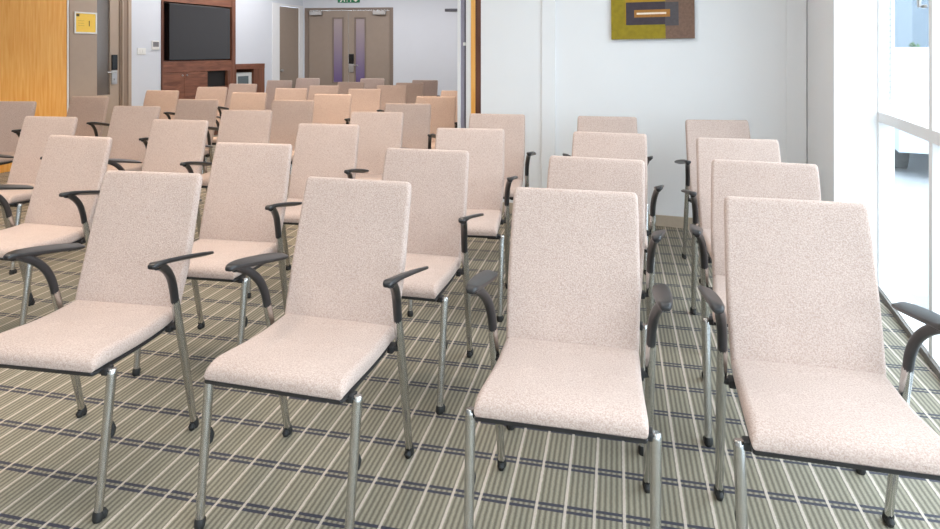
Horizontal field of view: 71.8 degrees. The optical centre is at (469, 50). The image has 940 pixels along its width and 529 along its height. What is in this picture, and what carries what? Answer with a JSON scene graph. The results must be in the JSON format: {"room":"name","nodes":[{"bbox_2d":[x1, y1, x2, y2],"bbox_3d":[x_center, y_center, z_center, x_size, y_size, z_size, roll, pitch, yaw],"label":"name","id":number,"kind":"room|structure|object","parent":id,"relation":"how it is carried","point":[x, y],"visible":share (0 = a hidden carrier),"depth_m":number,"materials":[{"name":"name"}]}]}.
{"room":"conference room","nodes":[
{"label":"conference room","id":0,"kind":"room"},
{"bbox_2d":[132,0,302,105],"bbox_3d":[-5.606,-0.044,5.489,0.120,2.700,14.500,0,0,20],"label":"wall","id":1,"kind":"structure","parent":0,"point":[253,17],"depth_m":8.99,"materials":[{"name":"white paint"}]},
{"bbox_2d":[0,0,68,172],"bbox_3d":[-5.352,-0.043,5.955,0.040,2.698,3.608,0,0,20],"label":"wood panel","id":2,"kind":"object","parent":1,"relation":"attached to","point":[34,34],"visible":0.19,"depth_m":7.28,"materials":[{"name":"orange wood"}]},
{"bbox_2d":[69,0,131,136],"bbox_3d":[-4.606,0.206,8.081,0.114,2.200,0.923,0,0,20],"label":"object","id":3,"kind":"structure","parent":1,"relation":"in","point":[100,64],"depth_m":8.16,"materials":[{"name":"beige laminate"}]},
{"bbox_2d":[74,11,96,33],"bbox_3d":[-4.673,-0.334,7.896,0.011,0.260,0.304,0,0,20],"label":"notice","id":4,"kind":"object","parent":3,"relation":"attached to","point":[84,22],"visible":1,"depth_m":7.89,"materials":[{"name":"yellow paper"}]},
{"bbox_2d":[137,48,145,54],"bbox_3d":[-4.392,0.013,8.682,0.012,0.085,0.140,0,0,20],"label":"light switch","id":5,"kind":"object","parent":1,"relation":"attached to","point":[140,51],"visible":1,"depth_m":8.68,"materials":[{"name":"white plastic"}]},
{"bbox_2d":[152,41,158,49],"bbox_3d":[-4.310,-0.071,8.897,0.021,0.125,0.120,0,0,20],"label":"thermostat","id":6,"kind":"object","parent":1,"relation":"attached to","point":[155,44],"visible":1,"depth_m":8.88,"materials":[{"name":"white plastic"}]},
{"bbox_2d":[272,3,302,87],"bbox_3d":[-3.296,0.236,11.758,0.100,2.140,0.930,0,0,20],"label":"door","id":7,"kind":"structure","parent":1,"relation":"in","point":[287,21],"depth_m":11.76,"materials":[{"name":"beige laminate"}]},
{"bbox_2d":[303,0,456,95],"bbox_3d":[0.443,-0.044,11.822,7.200,2.700,0.120,0,0,7],"label":"wall","id":8,"kind":"structure","parent":0,"point":[424,34],"depth_m":11.93,"materials":[{"name":"white paint"}]},
{"bbox_2d":[305,7,392,85],"bbox_3d":[-2.261,0.256,12.088,1.697,2.100,0.130,0,0,7],"label":"door","id":9,"kind":"structure","parent":8,"relation":"in","point":[342,44],"depth_m":12.10,"materials":[{"name":"beige laminate"}]},
{"bbox_2d":[338,0,359,2],"bbox_3d":[-2.256,-0.974,12.080,0.424,0.170,0.020,0,0,7],"label":"exit sign","id":10,"kind":"object","parent":8,"relation":"attached to","point":[339,1],"visible":1,"depth_m":12.07,"materials":[{"name":"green plastic"}]},
{"bbox_2d":[445,9,456,11],"bbox_3d":[-0.340,-0.735,11.844,0.240,0.052,0.026,0,0,7],"label":"air vent","id":11,"kind":"object","parent":8,"relation":"in","point":[446,10],"visible":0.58,"depth_m":11.84,"materials":[{"name":"grey metal"}]},
{"bbox_2d":[0,134,939,528],"bbox_3d":[-1.588,1.336,5.069,8.517,0.060,16.493,0,0,20],"label":"floor","id":12,"kind":"structure","parent":0,"point":[258,477],"depth_m":2.14,"materials":[{"name":"carpet"}]},
{"bbox_2d":[0,101,36,164],"bbox_3d":[-3.977,0.875,5.389,0.561,0.863,0.568,0,0,2],"label":"chair","id":13,"kind":"object","parent":12,"relation":"on","point":[13,114],"visible":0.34,"depth_m":5.59,"materials":[{"name":"beige fabric"}]},
{"bbox_2d":[0,116,77,274],"bbox_3d":[-2.850,0.875,4.089,0.561,0.863,0.568,0,0,9],"label":"chair","id":14,"kind":"object","parent":12,"relation":"on","point":[35,133],"visible":0.44,"depth_m":4.28,"materials":[{"name":"beige fabric"}]},
{"bbox_2d":[0,135,111,325],"bbox_3d":[-2.083,0.875,3.100,0.561,0.863,0.568,0,0,14],"label":"chair","id":15,"kind":"object","parent":12,"relation":"on","point":[61,209],"visible":0.8,"depth_m":3.25,"materials":[{"name":"beige fabric"}]},
{"bbox_2d":[66,96,109,136],"bbox_3d":[-3.692,0.875,5.984,0.561,0.863,0.568,0,0,8],"label":"chair","id":16,"kind":"object","parent":12,"relation":"on","point":[90,111],"visible":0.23,"depth_m":6.18,"materials":[{"name":"beige fabric"}]},
{"bbox_2d":[0,170,213,523],"bbox_3d":[-1.204,0.875,2.106,0.561,0.863,0.568,0,0,10],"label":"chair","id":17,"kind":"object","parent":12,"relation":"on","point":[138,254],"visible":1,"depth_m":2.21,"materials":[{"name":"beige fabric"}]},
{"bbox_2d":[106,106,160,170],"bbox_3d":[-2.679,0.875,4.907,0.561,0.863,0.568,0,0,6],"label":"chair","id":18,"kind":"object","parent":12,"relation":"on","point":[129,130],"visible":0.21,"depth_m":5.10,"materials":[{"name":"beige fabric"}]},
{"bbox_2d":[86,119,211,247],"bbox_3d":[-1.899,0.875,3.885,0.561,0.863,0.568,0,0,11],"label":"chair","id":19,"kind":"object","parent":12,"relation":"on","point":[177,146],"visible":0.35,"depth_m":4.08,"materials":[{"name":"beige fabric"}]},
{"bbox_2d":[143,90,178,119],"bbox_3d":[-3.443,0.875,6.932,0.561,0.863,0.568,0,0,8],"label":"chair","id":20,"kind":"object","parent":12,"relation":"on","point":[167,100],"visible":0.22,"depth_m":7.15,"materials":[{"name":"beige fabric"}]},
{"bbox_2d":[174,99,218,161],"bbox_3d":[-2.503,0.875,5.623,0.561,0.863,0.568,0,0,8],"label":"chair","id":21,"kind":"object","parent":12,"relation":"on","point":[186,109],"visible":0.27,"depth_m":5.84,"materials":[{"name":"beige fabric"}]},
{"bbox_2d":[161,0,235,134],"bbox_3d":[-4.083,0.059,9.731,0.186,2.495,1.502,0,0,20],"label":"media cabinet","id":22,"kind":"object","parent":12,"relation":"on","point":[184,76],"visible":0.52,"depth_m":9.67,"materials":[{"name":"brown wood"}]},
{"bbox_2d":[164,3,229,59],"bbox_3d":[-4.064,-0.262,9.742,0.094,0.805,1.254,0,0,20],"label":"television","id":23,"kind":"object","parent":22,"relation":"on","point":[191,32],"visible":1,"depth_m":9.61,"materials":[{"name":"black plastic"}]},
{"bbox_2d":[195,87,228,161],"bbox_3d":[-3.157,0.875,7.599,0.561,0.863,0.568,0,0,8],"label":"chair","id":24,"kind":"object","parent":12,"relation":"on","point":[219,93],"visible":0.15,"depth_m":7.82,"materials":[{"name":"beige fabric"}]},
{"bbox_2d":[132,142,301,375],"bbox_3d":[-1.080,0.875,2.840,0.561,0.863,0.568,0,0,10],"label":"chair","id":25,"kind":"object","parent":12,"relation":"on","point":[245,205],"visible":0.66,"depth_m":2.99,"materials":[{"name":"beige fabric"}]},
{"bbox_2d":[201,92,266,173],"bbox_3d":[-2.355,0.875,6.557,0.561,0.863,0.568,0,0,8],"label":"chair","id":26,"kind":"object","parent":12,"relation":"on","point":[239,100],"visible":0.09,"depth_m":6.78,"materials":[{"name":"beige fabric"}]},
{"bbox_2d":[201,110,271,192],"bbox_3d":[-1.688,0.875,4.561,0.561,0.863,0.568,0,0,7],"label":"chair","id":27,"kind":"object","parent":12,"relation":"on","point":[236,126],"visible":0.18,"depth_m":4.77,"materials":[{"name":"beige fabric"}]},
{"bbox_2d":[225,84,256,107],"bbox_3d":[-3.047,0.875,8.353,0.561,0.863,0.568,0,0,8],"label":"chair","id":28,"kind":"object","parent":12,"relation":"on","point":[247,88],"visible":0.13,"depth_m":8.58,"materials":[{"name":"beige fabric"}]},
{"bbox_2d":[236,63,264,92],"bbox_3d":[-3.829,0.765,10.834,0.420,1.082,0.726,0,0,20],"label":"base cabinet","id":29,"kind":"object","parent":12,"relation":"on","point":[258,69],"visible":0.28,"depth_m":10.93,"materials":[{"name":"brown wood"}]},
{"bbox_2d":[236,72,251,83],"bbox_3d":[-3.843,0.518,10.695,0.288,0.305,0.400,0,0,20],"label":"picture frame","id":30,"kind":"object","parent":29,"relation":"on","point":[241,77],"visible":0.45,"depth_m":10.66,"materials":[{"name":"silver metal"}]},
{"bbox_2d":[265,80,291,109],"bbox_3d":[-2.853,0.875,9.345,0.561,0.863,0.568,0,0,8],"label":"chair","id":31,"kind":"object","parent":12,"relation":"on","point":[271,86],"visible":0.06,"depth_m":9.57,"materials":[{"name":"beige fabric"}]},
{"bbox_2d":[274,88,307,99],"bbox_3d":[-2.125,0.875,7.327,0.561,0.863,0.568,0,0,8],"label":"chair","id":32,"kind":"object","parent":12,"relation":"on","point":[280,93],"visible":0.11,"depth_m":7.56,"materials":[{"name":"beige fabric"}]},
{"bbox_2d":[269,100,313,163],"bbox_3d":[-1.618,0.875,5.533,0.561,0.863,0.568,0,0,8],"label":"chair","id":33,"kind":"object","parent":12,"relation":"on","point":[287,115],"visible":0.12,"depth_m":5.73,"materials":[{"name":"beige fabric"}]},
{"bbox_2d":[295,78,319,99],"bbox_3d":[-2.626,0.875,10.122,0.561,0.863,0.568,0,0,8],"label":"chair","id":34,"kind":"object","parent":12,"relation":"on","point":[300,82],"visible":0.06,"depth_m":10.35,"materials":[{"name":"beige fabric"}]},
{"bbox_2d":[247,123,368,298],"bbox_3d":[-0.903,0.875,3.650,0.561,0.863,0.568,0,0,11],"label":"chair","id":35,"kind":"object","parent":12,"relation":"on","point":[320,150],"visible":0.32,"depth_m":3.84,"materials":[{"name":"beige fabric"}]},
{"bbox_2d":[194,176,427,528],"bbox_3d":[-0.456,0.875,1.976,0.561,0.863,0.568,0,0,15],"label":"chair","id":36,"kind":"object","parent":12,"relation":"on","point":[343,310],"visible":1,"depth_m":2.06,"materials":[{"name":"beige fabric"}]},
{"bbox_2d":[288,94,351,189],"bbox_3d":[-1.423,0.875,6.295,0.561,0.863,0.568,0,0,8],"label":"chair","id":37,"kind":"object","parent":12,"relation":"on","point":[328,108],"visible":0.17,"depth_m":6.50,"materials":[{"name":"beige fabric"}]},
{"bbox_2d":[308,85,338,100],"bbox_3d":[-1.876,0.875,7.927,0.561,0.863,0.568,0,0,8],"label":"chair","id":38,"kind":"object","parent":12,"relation":"on","point":[313,89],"visible":0.06,"depth_m":8.16,"materials":[{"name":"beige fabric"}]},
{"bbox_2d":[337,82,364,93],"bbox_3d":[-1.703,0.875,8.835,0.561,0.863,0.568,0,0,8],"label":"chair","id":39,"kind":"object","parent":12,"relation":"on","point":[344,87],"visible":0.04,"depth_m":9.07,"materials":[{"name":"beige fabric"}]},
{"bbox_2d":[348,89,383,117],"bbox_3d":[-1.246,0.875,7.201,0.561,0.863,0.568,0,0,8],"label":"chair","id":40,"kind":"object","parent":12,"relation":"on","point":[363,100],"visible":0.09,"depth_m":7.41,"materials":[{"name":"beige fabric"}]},
{"bbox_2d":[360,78,384,88],"bbox_3d":[-1.575,0.875,9.971,0.561,0.863,0.568,0,0,8],"label":"chair","id":41,"kind":"object","parent":12,"relation":"on","point":[370,83],"visible":0.06,"depth_m":10.20,"materials":[{"name":"beige fabric"}]},
{"bbox_2d":[350,111,403,179],"bbox_3d":[-0.711,0.875,4.420,0.561,0.863,0.568,0,0,9],"label":"chair","id":42,"kind":"object","parent":12,"relation":"on","point":[379,131],"visible":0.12,"depth_m":4.61,"materials":[{"name":"beige fabric"}]},
{"bbox_2d":[377,85,406,109],"bbox_3d":[-1.031,0.875,7.977,0.561,0.863,0.568,0,0,8],"label":"chair","id":43,"kind":"object","parent":12,"relation":"on","point":[389,93],"visible":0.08,"depth_m":8.19,"materials":[{"name":"beige fabric"}]},
{"bbox_2d":[384,103,435,148],"bbox_3d":[-0.555,0.875,5.146,0.561,0.863,0.568,0,0,8],"label":"chair","id":44,"kind":"object","parent":12,"relation":"on","point":[416,119],"visible":0.28,"depth_m":5.34,"materials":[{"name":"beige fabric"}]},
{"bbox_2d":[396,83,423,103],"bbox_3d":[-0.859,0.875,8.601,0.561,0.863,0.568,0,0,8],"label":"chair","id":45,"kind":"object","parent":12,"relation":"on","point":[414,90],"visible":0.09,"depth_m":8.81,"materials":[{"name":"beige fabric"}]},
{"bbox_2d":[412,80,440,96],"bbox_3d":[-0.708,0.875,9.437,0.561,0.863,0.568,0,0,8],"label":"chair","id":46,"kind":"object","parent":12,"relation":"on","point":[430,86],"visible":0.09,"depth_m":9.64,"materials":[{"name":"beige fabric"}]},
{"bbox_2d":[382,148,483,414],"bbox_3d":[-0.258,0.875,2.652,0.561,0.863,0.568,0,0,14],"label":"chair","id":47,"kind":"object","parent":12,"relation":"on","point":[438,179],"visible":0.51,"depth_m":2.78,"materials":[{"name":"beige fabric"}]},
{"bbox_2d":[415,96,456,148],"bbox_3d":[-0.366,0.875,5.977,0.561,0.863,0.568,0,0,8],"label":"chair","id":48,"kind":"object","parent":12,"relation":"on","point":[443,109],"visible":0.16,"depth_m":6.17,"materials":[{"name":"beige fabric"}]},
{"bbox_2d":[441,91,456,121],"bbox_3d":[-0.165,0.875,6.873,0.561,0.863,0.568,0,0,8],"label":"chair","id":49,"kind":"object","parent":12,"relation":"on","point":[443,93],"visible":0.02,"depth_m":7.13,"materials":[{"name":"beige fabric"}]},
{"bbox_2d":[457,0,460,127],"bbox_3d":[-0.070,-0.044,5.439,0.027,2.700,0.136,0,0,20],"label":"trim","id":50,"kind":"structure","parent":12,"relation":"on","point":[458,1],"depth_m":5.38,"materials":[{"name":"white paint"}]},
{"bbox_2d":[407,128,517,321],"bbox_3d":[-0.037,0.875,3.428,0.561,0.863,0.568,0,0,8],"label":"chair","id":51,"kind":"object","parent":12,"relation":"on","point":[485,147],"visible":0.58,"depth_m":3.57,"materials":[{"name":"beige fabric"}]},
{"bbox_2d":[461,0,464,127],"bbox_3d":[-0.040,-0.044,5.435,0.031,2.700,0.124,0,0,20],"label":"trim","id":52,"kind":"structure","parent":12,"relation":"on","point":[462,1],"depth_m":5.38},
{"bbox_2d":[469,113,535,199],"bbox_3d":[0.141,0.875,4.265,0.561,0.863,0.568,0,0,11],"label":"chair","id":53,"kind":"object","parent":12,"relation":"on","point":[513,125],"visible":0.29,"depth_m":4.44,"materials":[{"name":"beige fabric"}]},
{"bbox_2d":[464,187,672,528],"bbox_3d":[0.272,0.875,1.806,0.561,0.863,0.568,0,0,13],"label":"chair","id":54,"kind":"object","parent":12,"relation":"on","point":[568,361],"visible":1,"depth_m":1.91,"materials":[{"name":"beige fabric"}]},
{"bbox_2d":[506,155,665,455],"bbox_3d":[0.435,0.875,2.427,0.561,0.863,0.568,0,0,19],"label":"chair","id":55,"kind":"object","parent":12,"relation":"on","point":[564,172],"visible":0.35,"depth_m":2.62,"materials":[{"name":"beige fabric"}]},
{"bbox_2d":[562,116,652,274],"bbox_3d":[0.865,0.875,4.096,0.561,0.863,0.568,0,0,12],"label":"chair","id":56,"kind":"object","parent":12,"relation":"on","point":[609,124],"visible":0.23,"depth_m":4.33,"materials":[{"name":"beige fabric"}]},
{"bbox_2d":[572,131,663,301],"bbox_3d":[0.676,0.875,3.242,0.561,0.863,0.568,0,0,16],"label":"chair","id":57,"kind":"object","parent":12,"relation":"on","point":[633,146],"visible":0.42,"depth_m":3.45,"materials":[{"name":"beige fabric"}]},
{"bbox_2d":[674,120,750,283],"bbox_3d":[1.548,0.875,3.877,0.561,0.863,0.568,0,0,6],"label":"chair","id":58,"kind":"object","parent":12,"relation":"on","point":[694,129],"visible":0.3,"depth_m":4.10,"materials":[{"name":"beige fabric"}]},
{"bbox_2d":[681,138,780,314],"bbox_3d":[1.288,0.875,3.001,0.561,0.863,0.568,0,0,12],"label":"chair","id":59,"kind":"object","parent":12,"relation":"on","point":[707,149],"visible":0.31,"depth_m":3.21,"materials":[{"name":"beige fabric"}]},
{"bbox_2d":[689,159,865,474],"bbox_3d":[1.084,0.875,2.333,0.561,0.863,0.568,0,0,19],"label":"chair","id":60,"kind":"object","parent":12,"relation":"on","point":[739,178],"visible":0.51,"depth_m":2.53,"materials":[{"name":"beige fabric"}]},
{"bbox_2d":[698,196,939,528],"bbox_3d":[0.899,0.875,1.670,0.561,0.863,0.568,0,0,14],"label":"chair","id":61,"kind":"object","parent":12,"relation":"on","point":[811,383],"visible":1,"depth_m":1.78,"materials":[{"name":"beige fabric"}]},
{"bbox_2d":[807,0,877,282],"bbox_3d":[2.311,-0.044,4.000,0.286,2.700,0.962,0,0,20],"label":"wall pier","id":62,"kind":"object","parent":12,"relation":"on","point":[842,35],"visible":0.46,"depth_m":3.58,"materials":[{"name":"white paint"}]},
{"bbox_2d":[878,0,939,379],"bbox_3d":[1.065,-0.044,0.206,0.126,2.700,7.062,0,0,20],"label":"window","id":63,"kind":"structure","parent":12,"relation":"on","point":[888,119],"depth_m":3.38,"materials":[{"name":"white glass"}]},
{"bbox_2d":[889,0,890,103],"bbox_3d":[2.251,-0.452,3.479,0.007,1.484,0.006,0,0,13],"label":"chain","id":64,"kind":"object","parent":63,"relation":"hanging from","point":[890,0],"visible":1,"depth_m":3.48,"materials":[{"name":"grey plastic"}]},
{"bbox_2d":[481,0,785,217],"bbox_3d":[1.319,-0.044,4.940,2.562,2.700,0.140,0,0,20],"label":"wall","id":65,"kind":"structure","parent":0,"point":[733,67],"depth_m":4.86,"materials":[{"name":"white paint"}]},
{"bbox_2d":[465,0,465,127],"bbox_3d":[-0.017,-0.044,5.429,0.018,2.700,0.120,0,0,20],"label":"trim","id":66,"kind":"structure","parent":65,"relation":"attached to","point":[465,0],"depth_m":5.37,"materials":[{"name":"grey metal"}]},
{"bbox_2d":[466,0,470,127],"bbox_3d":[0.011,-0.044,5.411,0.046,2.700,0.136,0,0,20],"label":"trim","id":67,"kind":"structure","parent":65,"relation":"attached to","point":[468,2],"depth_m":5.35,"materials":[{"name":"white paint"}]},
{"bbox_2d":[471,0,474,113],"bbox_3d":[0.049,-0.044,5.393,0.038,2.700,0.144,0,0,20],"label":"trim","id":68,"kind":"structure","parent":65,"relation":"attached to","point":[472,1],"depth_m":5.33,"materials":[{"name":"orange wood"}]},
{"bbox_2d":[475,0,480,113],"bbox_3d":[0.090,-0.044,5.380,0.048,2.700,0.140,0,0,20],"label":"trim","id":69,"kind":"structure","parent":65,"relation":"attached to","point":[477,2],"depth_m":5.31,"materials":[{"name":"brown wood"}]},
{"bbox_2d":[542,0,555,187],"bbox_3d":[0.619,-0.044,5.107,0.112,2.700,0.018,0,0,20],"label":"trim","id":70,"kind":"structure","parent":65,"relation":"attached to","point":[548,6],"depth_m":5.10,"materials":[{"name":"white paint"}]},
{"bbox_2d":[502,202,691,228],"bbox_3d":[1.147,1.265,4.920,2.252,0.082,0.014,0,0,20],"label":"baseboard","id":71,"kind":"structure","parent":65,"relation":"attached to","point":[661,220],"depth_m":4.80,"materials":[{"name":"grey paint"}]},
{"bbox_2d":[611,0,694,39],"bbox_3d":[1.355,-0.278,4.830,0.602,0.391,0.036,0,0,20],"label":"painting","id":72,"kind":"object","parent":65,"relation":"attached to","point":[630,19],"visible":1,"depth_m":4.81,"materials":[{"name":"paint"}]},
{"bbox_2d":[786,0,806,163],"bbox_3d":[2.268,-0.044,4.515,0.127,2.700,0.020,0,0,20],"label":"trim","id":73,"kind":"structure","parent":65,"relation":"attached to","point":[796,10],"depth_m":4.51,"materials":[{"name":"white paint"}]},
{"label":"outside","id":74,"kind":"structure","parent":0,"visible":0},
{"bbox_2d":[895,153,928,309],"bbox_3d":[36.357,1.401,22.548,59.000,0.050,120.000,0,0,13],"label":"ground","id":75,"kind":"structure","parent":74,"point":[911,183],"depth_m":4.99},
{"bbox_2d":[895,47,928,168],"bbox_3d":[6.221,0.666,8.462,1.700,1.420,4.150,0,0,25],"label":"parked car","id":76,"kind":"object","parent":75,"relation":"on","point":[911,63],"visible":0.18,"depth_m":7.38,"materials":[{"name":"silver metal"}]},
{"bbox_2d":[895,0,928,46],"bbox_3d":[35.788,-5.374,36.728,21.600,13.500,10.600,0,0,20],"label":"office building","id":77,"kind":"structure","parent":75,"relation":"on","point":[911,21],"depth_m":35.70,"materials":[{"name":"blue glass"}]},
{"bbox_2d":[909,42,919,46],"bbox_3d":[11.533,0.568,16.872,0.673,1.618,0.703,0,0,13],"label":"columnar shrub","id":78,"kind":"object","parent":75,"relation":"on","point":[913,43],"visible":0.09,"depth_m":16.85,"materials":[{"name":"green plant"}]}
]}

